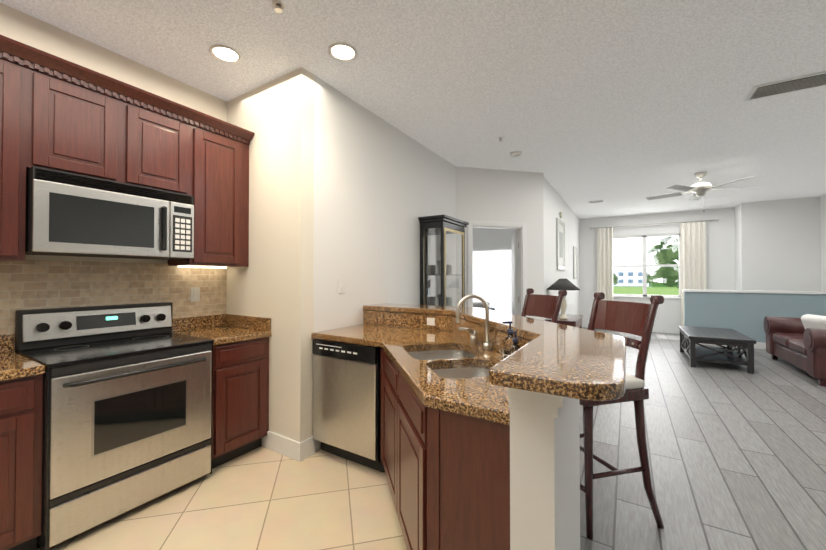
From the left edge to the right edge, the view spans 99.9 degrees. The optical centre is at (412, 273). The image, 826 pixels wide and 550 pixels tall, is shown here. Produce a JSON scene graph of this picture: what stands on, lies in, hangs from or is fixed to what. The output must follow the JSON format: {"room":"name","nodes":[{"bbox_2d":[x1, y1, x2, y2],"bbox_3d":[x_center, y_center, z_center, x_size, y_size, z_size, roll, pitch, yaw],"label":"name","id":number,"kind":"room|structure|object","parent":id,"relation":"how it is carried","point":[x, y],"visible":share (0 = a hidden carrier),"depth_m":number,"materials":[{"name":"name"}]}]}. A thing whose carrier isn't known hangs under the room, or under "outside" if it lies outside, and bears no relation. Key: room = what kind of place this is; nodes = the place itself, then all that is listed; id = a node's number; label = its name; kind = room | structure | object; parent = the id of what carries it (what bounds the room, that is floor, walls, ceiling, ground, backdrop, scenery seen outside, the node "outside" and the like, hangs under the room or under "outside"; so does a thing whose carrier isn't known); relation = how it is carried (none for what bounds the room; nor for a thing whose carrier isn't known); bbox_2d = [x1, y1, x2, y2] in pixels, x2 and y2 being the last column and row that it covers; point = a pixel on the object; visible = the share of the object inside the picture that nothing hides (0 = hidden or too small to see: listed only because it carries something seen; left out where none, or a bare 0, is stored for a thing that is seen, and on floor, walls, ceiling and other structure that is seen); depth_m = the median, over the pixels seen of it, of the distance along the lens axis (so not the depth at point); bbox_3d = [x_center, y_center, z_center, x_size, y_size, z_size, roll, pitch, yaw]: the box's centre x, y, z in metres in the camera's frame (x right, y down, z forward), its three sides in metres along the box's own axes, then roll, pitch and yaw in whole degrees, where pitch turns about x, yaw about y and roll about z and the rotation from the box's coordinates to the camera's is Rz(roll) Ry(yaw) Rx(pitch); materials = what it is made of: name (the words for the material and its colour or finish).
{"room":"kitchen","nodes":[
{"label":"kitchen","id":0,"kind":"room"},
{"bbox_2d":[0,3,226,263],"bbox_3d":[-2.815,-0.093,1.240,0.120,2.870,4.300,0,-1,32],"label":"wall","id":1,"kind":"structure","parent":0,"point":[22,27],"depth_m":2.32,"materials":[{"name":"beige paint"}]},
{"bbox_2d":[0,47,31,262],"bbox_3d":[-2.247,-0.586,1.715,0.348,1.035,0.403,0,-1,32],"label":"upper cabinet","id":2,"kind":"object","parent":1,"relation":"attached to","point":[15,68],"depth_m":1.76,"materials":[{"name":"brown wood"}]},
{"bbox_2d":[32,59,127,178],"bbox_3d":[-2.038,-0.826,2.058,0.348,0.548,0.396,0,-1,32],"label":"upper cabinet","id":3,"kind":"object","parent":1,"relation":"attached to","point":[78,122],"depth_m":1.96,"materials":[{"name":"brown wood"}]},
{"bbox_2d":[28,159,175,258],"bbox_3d":[-1.935,-0.328,2.138,0.433,0.438,0.625,0,-1,32],"label":"microwave","id":4,"kind":"object","parent":1,"relation":"attached to","point":[71,212],"depth_m":2.00,"materials":[{"name":"silver metal"}]},
{"bbox_2d":[157,191,199,262],"bbox_3d":[-1.743,-0.324,2.475,0.406,0.438,0.151,0,-1,32],"label":"control panel","id":5,"kind":"object","parent":4,"relation":"attached to","point":[186,202],"depth_m":2.39,"materials":[{"name":"black"}]},
{"bbox_2d":[0,315,223,350],"bbox_3d":[-2.299,0.388,1.913,0.018,0.099,2.598,0,-1,32],"label":"backsplash","id":6,"kind":"structure","parent":1,"relation":"attached to","point":[190,322],"depth_m":2.73,"materials":[{"name":"brown stone"}]},
{"bbox_2d":[128,95,195,194],"bbox_3d":[-1.829,-0.822,2.396,0.348,0.548,0.399,0,-1,32],"label":"upper cabinet","id":7,"kind":"object","parent":1,"relation":"attached to","point":[161,140],"depth_m":2.31,"materials":[{"name":"brown wood"}]},
{"bbox_2d":[164,119,251,266],"bbox_3d":[-1.605,-0.575,2.756,0.348,1.035,0.453,0,-1,32],"label":"upper cabinet","id":8,"kind":"object","parent":1,"relation":"attached to","point":[222,157],"depth_m":2.66,"materials":[{"name":"brown wood"}]},
{"bbox_2d":[224,315,270,330],"bbox_3d":[-1.359,0.398,2.848,0.598,0.099,0.020,0,-1,32],"label":"backsplash","id":9,"kind":"structure","parent":1,"relation":"attached to","point":[257,323],"depth_m":2.82,"materials":[{"name":"brown stone"}]},
{"bbox_2d":[0,327,271,378],"bbox_3d":[-2.039,0.466,1.752,0.653,0.067,2.598,0,-1,32],"label":"countertop","id":10,"kind":"structure","parent":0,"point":[25,360],"depth_m":2.04,"materials":[{"name":"brown stone"}]},
{"bbox_2d":[37,446,406,549],"bbox_3d":[-1.516,1.367,0.768,2.930,0.060,5.290,0,-1,32],"label":"floor","id":11,"kind":"structure","parent":0,"point":[261,498],"depth_m":1.95,"materials":[{"name":"beige tile"}]},
{"bbox_2d":[0,371,43,549],"bbox_3d":[-2.142,0.911,1.594,0.638,0.868,0.534,0,-1,32],"label":"base cabinet","id":12,"kind":"object","parent":11,"relation":"on","point":[21,396],"depth_m":1.59,"materials":[{"name":"brown wood"}]},
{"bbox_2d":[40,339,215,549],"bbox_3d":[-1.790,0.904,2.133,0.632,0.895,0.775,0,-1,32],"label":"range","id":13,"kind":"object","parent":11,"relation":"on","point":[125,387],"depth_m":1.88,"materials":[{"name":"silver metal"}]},
{"bbox_2d":[216,335,270,466],"bbox_3d":[-1.484,0.923,2.659,0.638,0.868,0.464,0,-1,32],"label":"base cabinet","id":14,"kind":"object","parent":11,"relation":"on","point":[242,365],"depth_m":2.51,"materials":[{"name":"brown wood"}]},
{"bbox_2d":[313,382,509,549],"bbox_3d":[-0.063,0.914,1.772,0.848,0.866,0.784,0,-1,32],"label":"base cabinet","id":15,"kind":"object","parent":11,"relation":"on","point":[420,417],"depth_m":1.27,"materials":[{"name":"brown wood"}]},
{"bbox_2d":[312,339,384,472],"bbox_3d":[-0.342,0.925,2.707,0.600,0.866,0.622,0,-1,32],"label":"dishwasher","id":16,"kind":"object","parent":15,"relation":"in","point":[346,373],"depth_m":2.43,"materials":[{"name":"silver metal"}]},
{"bbox_2d":[311,322,570,425],"bbox_3d":[-0.069,0.462,2.106,1.711,0.042,1.369,0,-1,32],"label":"countertop","id":17,"kind":"structure","parent":15,"relation":"on","point":[459,372],"depth_m":1.78,"materials":[{"name":"brown stone"}]},
{"bbox_2d":[456,294,491,350],"bbox_3d":[0.366,0.280,2.044,0.194,0.321,0.275,0,-1,32],"label":"faucet","id":18,"kind":"object","parent":17,"relation":"on","point":[484,333],"depth_m":2.03,"materials":[{"name":"silver metal"}]},
{"bbox_2d":[226,67,313,441],"bbox_3d":[-2.122,-0.070,3.409,3.140,2.870,0.120,0,-1,32],"label":"wall pier","id":19,"kind":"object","parent":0,"point":[273,281],"visible":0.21,"depth_m":2.64,"materials":[{"name":"beige paint"}]},
{"bbox_2d":[262,322,679,461],"bbox_3d":[2.298,1.297,3.063,5.590,0.130,12.800,0,-1,32],"label":"baseboard","id":20,"kind":"structure","parent":19,"relation":"attached to","point":[291,448],"depth_m":2.60,"materials":[{"name":"white"}]},
{"bbox_2d":[313,75,455,451],"bbox_3d":[-0.134,-0.066,3.756,0.120,2.870,2.560,0,-1,32],"label":"wall","id":21,"kind":"structure","parent":0,"point":[381,186],"depth_m":3.15,"materials":[{"name":"white paint"}]},
{"bbox_2d":[338,279,344,292],"bbox_3d":[-0.592,0.105,2.886,0.012,0.120,0.070,0,-1,32],"label":"light switch","id":22,"kind":"object","parent":21,"relation":"attached to","point":[341,285],"visible":1,"depth_m":2.88,"materials":[{"name":"white plastic"}]},
{"bbox_2d":[0,0,825,218],"bbox_3d":[1.325,-1.550,3.812,8.600,0.100,13.400,0,-1,32],"label":"ceiling","id":23,"kind":"structure","parent":0,"point":[623,107],"depth_m":2.62,"materials":[{"name":"white paint"}]},
{"bbox_2d":[209,44,241,62],"bbox_3d":[-1.290,-1.509,2.393,0.200,0.011,0.200,0,-1,32],"label":"recessed light","id":24,"kind":"object","parent":23,"relation":"in","point":[225,53],"visible":1,"depth_m":2.39,"materials":[{"name":"white"}]},
{"bbox_2d":[328,42,357,61],"bbox_3d":[-0.479,-1.509,2.375,0.200,0.011,0.200,0,-1,32],"label":"recessed light","id":25,"kind":"object","parent":23,"relation":"in","point":[342,51],"visible":1,"depth_m":2.37,"materials":[{"name":"white"}]},
{"bbox_2d":[272,0,825,202],"bbox_3d":[2.388,-1.476,3.986,3.295,0.045,6.825,0,-1,32],"label":"ceiling fixture","id":26,"kind":"object","parent":23,"relation":"attached to","point":[795,84],"depth_m":2.77,"materials":[{"name":"white"}]},
{"bbox_2d":[646,172,752,211],"bbox_3d":[4.300,-1.196,5.201,1.350,0.578,1.284,0,-1,32],"label":"ceiling fan","id":27,"kind":"object","parent":23,"relation":"hanging from","point":[700,189],"visible":1,"depth_m":5.10,"materials":[{"name":"silver metal"}]},
{"bbox_2d":[368,310,579,549],"bbox_3d":[0.024,0.836,2.092,1.885,1.030,1.550,0,-1,32],"label":"wall","id":28,"kind":"structure","parent":0,"point":[544,471],"depth_m":1.04,"materials":[{"name":"white paint"}]},
{"bbox_2d":[473,228,516,250],"bbox_3d":[2.166,-0.003,9.575,3.960,2.870,0.120,0,-1,32],"label":"wall","id":29,"kind":"structure","parent":0,"point":[484,239],"depth_m":9.52,"materials":[{"name":"white paint"}]},
{"bbox_2d":[473,250,511,313],"bbox_3d":[2.143,0.396,9.495,2.200,2.030,0.025,0,-1,32],"label":"slider","id":30,"kind":"object","parent":29,"relation":"attached to","point":[492,278],"visible":0.21,"depth_m":9.44,"materials":[{"name":"white"}]},
{"bbox_2d":[455,166,543,319],"bbox_3d":[1.223,-0.052,5.025,1.429,2.870,0.120,0,-1,-13],"label":"wall","id":31,"kind":"structure","parent":0,"point":[489,195],"depth_m":5.01,"materials":[{"name":"white paint"}]},
{"bbox_2d":[467,221,526,316],"bbox_3d":[1.191,0.325,5.004,0.910,2.115,0.138,0,-1,-13],"label":"door frame","id":32,"kind":"structure","parent":31,"relation":"attached to","point":[521,270],"depth_m":5.03,"materials":[{"name":"white wood"}]},
{"bbox_2d":[511,231,518,314],"bbox_3d":[1.630,0.368,5.504,0.084,2.000,0.855,0,-1,13],"label":"door leaf","id":33,"kind":"structure","parent":31,"relation":"in","point":[514,267],"depth_m":5.20,"materials":[{"name":"white wood"}]},
{"bbox_2d":[543,176,579,320],"bbox_3d":[3.146,-0.028,7.279,0.120,2.870,5.000,0,-1,32],"label":"wall","id":34,"kind":"structure","parent":0,"point":[555,204],"depth_m":6.47,"materials":[{"name":"white paint"}]},
{"bbox_2d":[556,218,564,269],"bbox_3d":[2.808,-0.535,6.588,0.030,0.930,0.800,0,-1,32],"label":"picture","id":35,"kind":"object","parent":34,"relation":"attached to","point":[560,244],"visible":1,"depth_m":6.52,"materials":[{"name":"silver metal"}]},
{"bbox_2d":[573,246,577,278],"bbox_3d":[3.911,-0.246,8.372,0.030,0.770,0.600,0,-1,32],"label":"picture","id":36,"kind":"object","parent":34,"relation":"attached to","point":[575,271],"visible":1,"depth_m":8.39,"materials":[{"name":"silver metal"}]},
{"bbox_2d":[579,207,734,327],"bbox_3d":[5.746,-0.015,8.540,3.220,2.870,0.120,0,-1,32],"label":"wall","id":37,"kind":"structure","parent":0,"point":[720,249],"depth_m":8.28,"materials":[{"name":"white paint"}]},
{"bbox_2d":[613,233,680,298],"bbox_3d":[5.687,-0.170,8.532,1.510,1.540,0.120,0,-1,32],"label":"window","id":38,"kind":"structure","parent":37,"relation":"in","point":[644,265],"depth_m":8.52,"materials":[{"name":"white"}]},
{"bbox_2d":[590,219,718,325],"bbox_3d":[5.716,0.094,8.405,2.570,2.610,0.137,0,-1,32],"label":"curtains","id":39,"kind":"object","parent":37,"relation":"attached to","point":[693,257],"visible":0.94,"depth_m":8.03,"materials":[{"name":"white fabric"}]},
{"bbox_2d":[579,327,825,549],"bbox_3d":[1.325,1.399,3.780,8.600,0.060,13.400,0,-1,32],"label":"floor","id":40,"kind":"structure","parent":0,"point":[737,456],"depth_m":2.54,"materials":[{"name":"grey wood"}]},
{"bbox_2d":[418,214,468,306],"bbox_3d":[0.379,0.368,4.140,0.336,2.010,0.680,0,-1,32],"label":"curio cabinet","id":41,"kind":"object","parent":40,"relation":"on","point":[442,260],"visible":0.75,"depth_m":3.94,"materials":[{"name":"black wood"}]},
{"bbox_2d":[473,301,495,310],"bbox_3d":[0.830,1.055,8.027,1.540,0.720,2.140,0,-1,32],"label":"bed","id":42,"kind":"object","parent":40,"relation":"on","point":[476,304],"visible":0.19,"depth_m":8.28,"materials":[{"name":"white fabric"}]},
{"bbox_2d":[521,288,566,322],"bbox_3d":[0.885,0.747,2.817,0.547,1.233,0.522,0,-1,-18],"label":"bar stool","id":43,"kind":"object","parent":40,"relation":"on","point":[544,306],"visible":0.33,"depth_m":2.92,"materials":[{"name":"brown wood"}]},
{"bbox_2d":[545,314,582,327],"bbox_3d":[2.463,1.049,5.608,0.449,0.680,1.000,0,-1,32],"label":"side table","id":44,"kind":"object","parent":40,"relation":"on","point":[574,320],"visible":0.21,"depth_m":5.31,"materials":[{"name":"brown wood"}]},
{"bbox_2d":[547,279,579,318],"bbox_3d":[2.342,0.395,5.420,0.490,0.625,0.490,0,-1,32],"label":"table lamp","id":45,"kind":"object","parent":44,"relation":"on","point":[562,284],"visible":0.77,"depth_m":5.34,"materials":[{"name":"black fabric"}]},
{"bbox_2d":[579,292,663,539],"bbox_3d":[1.070,0.738,2.037,0.547,1.233,0.522,0,-1,-16],"label":"bar stool","id":46,"kind":"object","parent":40,"relation":"on","point":[636,318],"visible":0.71,"depth_m":1.87,"materials":[{"name":"brown wood"}]},
{"bbox_2d":[678,326,755,373],"bbox_3d":[4.716,1.157,5.479,0.730,0.460,1.290,0,-1,32],"label":"coffee table","id":47,"kind":"object","parent":40,"relation":"on","point":[730,339],"visible":1,"depth_m":5.10,"materials":[{"name":"black wood"}]},
{"bbox_2d":[763,315,825,385],"bbox_3d":[5.753,0.955,4.753,0.960,0.850,1.840,0,-1,32],"label":"sofa","id":48,"kind":"object","parent":40,"relation":"on","point":[793,341],"visible":0.96,"depth_m":4.84,"materials":[{"name":"brown leather"}]},
{"bbox_2d":[801,314,825,328],"bbox_3d":[5.306,0.713,4.526,0.196,0.331,0.380,0,-1,12],"label":"throw pillow","id":49,"kind":"object","parent":48,"relation":"on","point":[813,321],"visible":0.54,"depth_m":4.52,"materials":[{"name":"white fabric"}]},
{"bbox_2d":[734,204,739,289],"bbox_3d":[7.062,-0.026,7.493,0.120,2.870,0.520,0,-1,32],"label":"wall","id":50,"kind":"structure","parent":0,"point":[737,247],"depth_m":7.47,"materials":[{"name":"white paint"}]},
{"bbox_2d":[682,289,825,348],"bbox_3d":[6.433,0.861,6.521,2.180,1.075,0.180,0,-1,32],"label":"wall","id":51,"kind":"structure","parent":0,"point":[745,312],"depth_m":6.54,"materials":[{"name":"blue paint"}]},
{"bbox_2d":[739,196,820,290],"bbox_3d":[7.447,-0.032,6.880,1.420,2.870,0.120,0,-1,32],"label":"wall","id":52,"kind":"structure","parent":0,"point":[780,245],"depth_m":6.90,"materials":[{"name":"white paint"}]},
{"bbox_2d":[820,194,825,291],"bbox_3d":[4.590,-0.092,1.357,0.120,2.870,12.280,0,-1,32],"label":"wall","id":53,"kind":"structure","parent":0,"point":[823,235],"depth_m":6.52,"materials":[{"name":"white paint"}]},
{"label":"outside","id":54,"kind":"structure","parent":0,"visible":0},
{"bbox_2d":[613,236,678,294],"bbox_3d":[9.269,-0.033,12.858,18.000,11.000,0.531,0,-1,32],"label":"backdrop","id":55,"kind":"structure","parent":54,"point":[630,250],"depth_m":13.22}
]}

